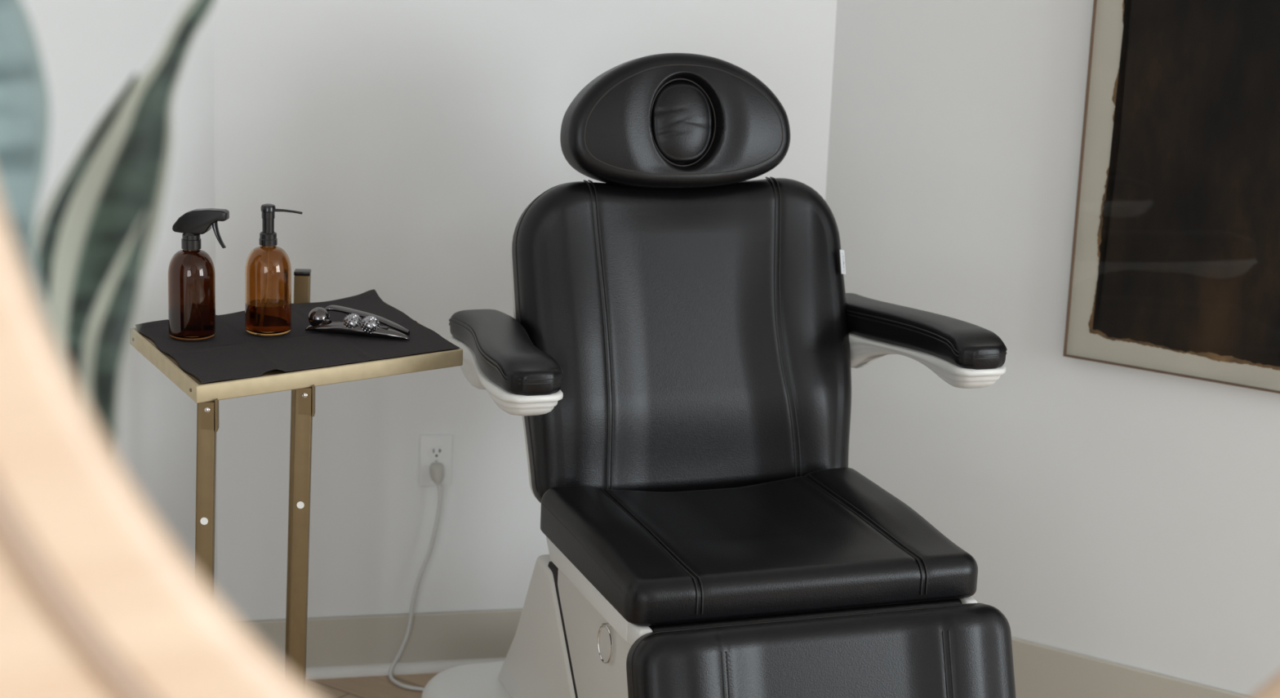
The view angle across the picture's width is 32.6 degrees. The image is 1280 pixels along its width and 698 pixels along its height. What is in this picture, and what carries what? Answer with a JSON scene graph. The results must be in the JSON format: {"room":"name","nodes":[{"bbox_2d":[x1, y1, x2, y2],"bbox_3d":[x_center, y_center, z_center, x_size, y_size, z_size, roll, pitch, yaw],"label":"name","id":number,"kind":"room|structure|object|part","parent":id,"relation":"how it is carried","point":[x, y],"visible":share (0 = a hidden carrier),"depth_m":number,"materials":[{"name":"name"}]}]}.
{"room":"beauty treatment room","nodes":[
{"label":"beauty treatment room","id":0,"kind":"room"},
{"bbox_2d":[21,0,217,593],"bbox_3d":[-1.539,-0.442,3.447,0.120,2.800,2.400,10,16,30],"label":"wall","id":1,"kind":"structure","parent":0,"point":[90,50],"depth_m":4.38,"materials":[{"name":"white paint"}]},
{"bbox_2d":[305,672,439,697],"bbox_3d":[1.104,1.582,1.664,6.913,0.100,7.374,2,13,0],"label":"floor","id":2,"kind":"structure","parent":0,"point":[371,686],"depth_m":4.73,"materials":[{"name":"brown wood"}]},
{"bbox_2d":[129,268,462,683],"bbox_3d":[-0.624,0.410,3.888,0.504,1.010,0.573,-4,15,-26],"label":"tray table","id":3,"kind":"object","parent":2,"relation":"on","point":[302,384],"visible":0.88,"depth_m":3.59,"materials":[{"name":"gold metal"}]},
{"bbox_3d":[-0.714,0.528,3.573,0.049,0.921,0.034,2,13,0],"label":"leg","id":4,"kind":"part","parent":3,"relation":"part of","materials":[{"name":"gold metal"}]},
{"bbox_2d":[129,301,462,403],"bbox_3d":[-0.599,-0.007,3.784,0.597,0.029,0.438,-8,17,-38],"label":"tray","id":5,"kind":"object","parent":3,"relation":"on","point":[304,382],"depth_m":3.58,"materials":[{"name":"gold metal"}]},
{"bbox_2d":[135,288,459,383],"bbox_3d":[-0.596,-0.029,3.784,0.582,0.013,0.434,-8,17,-38],"label":"cloth","id":6,"kind":"object","parent":3,"relation":"on","point":[233,352],"visible":0.8,"depth_m":3.71,"materials":[{"name":"black fabric"}]},
{"bbox_2d":[168,208,229,340],"bbox_3d":[-0.749,-0.130,3.712,0.104,0.222,0.079,2,13,0],"label":"spray bottle","id":7,"kind":"object","parent":6,"relation":"on","point":[191,269],"visible":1,"depth_m":3.69,"materials":[{"name":"orange glass"}]},
{"bbox_3d":[-0.763,-0.101,3.719,0.079,0.163,0.079,2,13,0],"label":"glass","id":8,"kind":"part","parent":7,"relation":"part of","materials":[{"name":"brown glass"}]},
{"bbox_2d":[244,203,302,336],"bbox_3d":[-0.638,-0.138,3.764,0.086,0.224,0.079,15,18,42],"label":"pump bottle","id":9,"kind":"object","parent":6,"relation":"on","point":[268,268],"visible":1,"depth_m":3.74,"materials":[{"name":"orange glass"}]},
{"bbox_3d":[-0.642,-0.109,3.774,0.079,0.163,0.079,2,13,0],"label":"glass","id":10,"kind":"part","parent":9,"relation":"part of","materials":[{"name":"brown glass"}]},
{"bbox_3d":[-0.603,-0.235,3.740,0.051,0.007,0.005,3,13,3],"label":"spout","id":11,"kind":"part","parent":9,"relation":"part of","materials":[{"name":"black plastic"}]},
{"bbox_2d":[305,305,409,340],"bbox_3d":[-0.485,-0.046,3.796,0.190,0.041,0.066,7,14,20],"label":"roller","id":12,"kind":"object","parent":6,"relation":"on","point":[353,324],"visible":1,"depth_m":3.78,"materials":[{"name":"silver metal"}]},
{"bbox_3d":[-0.559,-0.054,3.809,0.038,0.038,0.038,5,14,13],"label":"knob","id":13,"kind":"part","parent":12,"relation":"part of","materials":[{"name":"silver metal"}]},
{"bbox_3d":[-0.476,-0.051,3.811,0.167,0.036,0.038,5,14,13],"label":"handle","id":14,"kind":"part","parent":12,"relation":"part of","materials":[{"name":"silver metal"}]},
{"bbox_3d":[-0.654,0.348,4.158,0.052,1.003,0.034,2,13,0],"label":"leg","id":15,"kind":"part","parent":3,"relation":"part of","materials":[{"name":"gold metal"}]},
{"bbox_3d":[-0.577,0.507,3.683,0.049,0.921,0.034,2,13,0],"label":"leg","id":16,"kind":"part","parent":3,"relation":"part of","materials":[{"name":"gold metal"}]},
{"bbox_2d":[421,53,1016,697],"bbox_3d":[0.160,0.225,3.895,0.931,1.427,1.261,-3,14,-19],"label":"chair","id":17,"kind":"object","parent":2,"relation":"on","point":[682,343],"visible":1,"depth_m":3.97,"materials":[{"name":"black leather"}]},
{"bbox_3d":[0.188,0.389,3.812,0.601,0.046,0.448,-3,14,-19],"label":"seat frame","id":18,"kind":"part","parent":17,"relation":"part of","materials":[{"name":"white plastic"}]},
{"bbox_3d":[0.000,0.459,3.484,0.024,0.045,0.066,-3,14,-19],"label":"frame corner","id":19,"kind":"part","parent":17,"relation":"part of","materials":[{"name":"white plastic"}]},
{"bbox_3d":[0.087,-0.016,4.101,0.644,0.588,0.250,-3,14,-19],"label":"backrest","id":20,"kind":"part","parent":17,"relation":"part of","materials":[{"name":"black leather"}]},
{"bbox_3d":[0.196,0.328,3.782,0.625,0.085,0.520,-3,14,-19],"label":"seat","id":21,"kind":"part","parent":17,"relation":"part of","materials":[{"name":"black leather"}]},
{"bbox_3d":[0.544,0.435,3.676,0.024,0.045,0.066,-3,14,-19],"label":"frame corner","id":22,"kind":"part","parent":17,"relation":"part of","materials":[{"name":"white plastic"}]},
{"bbox_3d":[-0.060,1.000,1.576,1.300,0.980,0.620,2,13,0],"label":"console table","id":23,"kind":"object","parent":2,"relation":"on","visible":0},
{"bbox_2d":[0,0,215,456],"bbox_3d":[-0.379,0.087,1.540,0.168,0.788,0.256,2,13,0],"label":"snake plant","id":24,"kind":"object","parent":23,"relation":"on","point":[86,260],"visible":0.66,"depth_m":1.55,"materials":[{"name":"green plant"}]},
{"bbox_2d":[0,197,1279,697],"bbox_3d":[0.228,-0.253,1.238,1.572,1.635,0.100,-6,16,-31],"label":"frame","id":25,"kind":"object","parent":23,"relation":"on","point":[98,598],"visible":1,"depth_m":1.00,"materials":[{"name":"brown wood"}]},
{"bbox_2d":[213,0,836,621],"bbox_3d":[-0.234,-0.672,4.629,1.319,2.800,0.120,-1,14,-14],"label":"wall","id":26,"kind":"structure","parent":0,"point":[411,140],"depth_m":4.63,"materials":[{"name":"white paint"}]},
{"bbox_2d":[241,608,522,667],"bbox_3d":[-0.270,0.641,4.875,1.319,0.130,0.014,-1,14,-14],"label":"baseboard","id":27,"kind":"structure","parent":26,"relation":"attached to","point":[339,641],"depth_m":4.80,"materials":[{"name":"beige paint"}]},
{"bbox_2d":[306,657,506,679],"bbox_3d":[-0.263,0.699,4.873,1.269,0.020,0.020,-1,14,-14],"label":"trim","id":28,"kind":"structure","parent":26,"relation":"attached to","point":[424,667],"depth_m":4.80,"materials":[{"name":"white paint"}]},
{"bbox_2d":[419,434,453,486],"bbox_3d":[-0.442,0.242,4.738,0.070,0.114,0.007,-1,14,-14],"label":"wall outlet","id":29,"kind":"object","parent":26,"relation":"attached to","point":[433,448],"visible":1,"depth_m":4.73,"materials":[{"name":"white plastic"}]},
{"bbox_2d":[388,462,444,691],"bbox_3d":[-0.440,0.505,4.674,0.131,0.475,0.226,-5,15,-30],"label":"power cord","id":30,"kind":"object","parent":29,"relation":"attached to","point":[436,470],"visible":0.83,"depth_m":4.74,"materials":[{"name":"grey plastic"}]},
{"bbox_2d":[428,445,444,458],"bbox_3d":[-0.441,0.223,4.732,0.034,0.027,0.004,-1,14,-14],"label":"socket","id":31,"kind":"object","parent":29,"relation":"attached to","point":[434,451],"depth_m":4.73,"materials":[{"name":"white plastic"}]},
{"bbox_2d":[825,0,1279,696],"bbox_3d":[2.443,-0.298,3.511,4.777,2.800,0.120,11,16,32],"label":"wall","id":32,"kind":"structure","parent":0,"point":[1122,515],"depth_m":4.59,"materials":[{"name":"white paint"}]},
{"bbox_2d":[1011,636,1248,697],"bbox_3d":[2.355,0.999,3.763,4.777,0.156,0.014,11,16,32],"label":"baseboard","id":33,"kind":"structure","parent":32,"relation":"attached to","point":[1040,670],"depth_m":4.64,"materials":[{"name":"beige paint"}]},
{"bbox_2d":[1062,0,1279,393],"bbox_3d":[1.333,-0.513,4.123,1.020,1.250,0.029,11,16,32],"label":"framed painting","id":34,"kind":"object","parent":32,"relation":"attached to","point":[1175,269],"visible":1,"depth_m":4.33,"materials":[{"name":"brown"}]}
]}

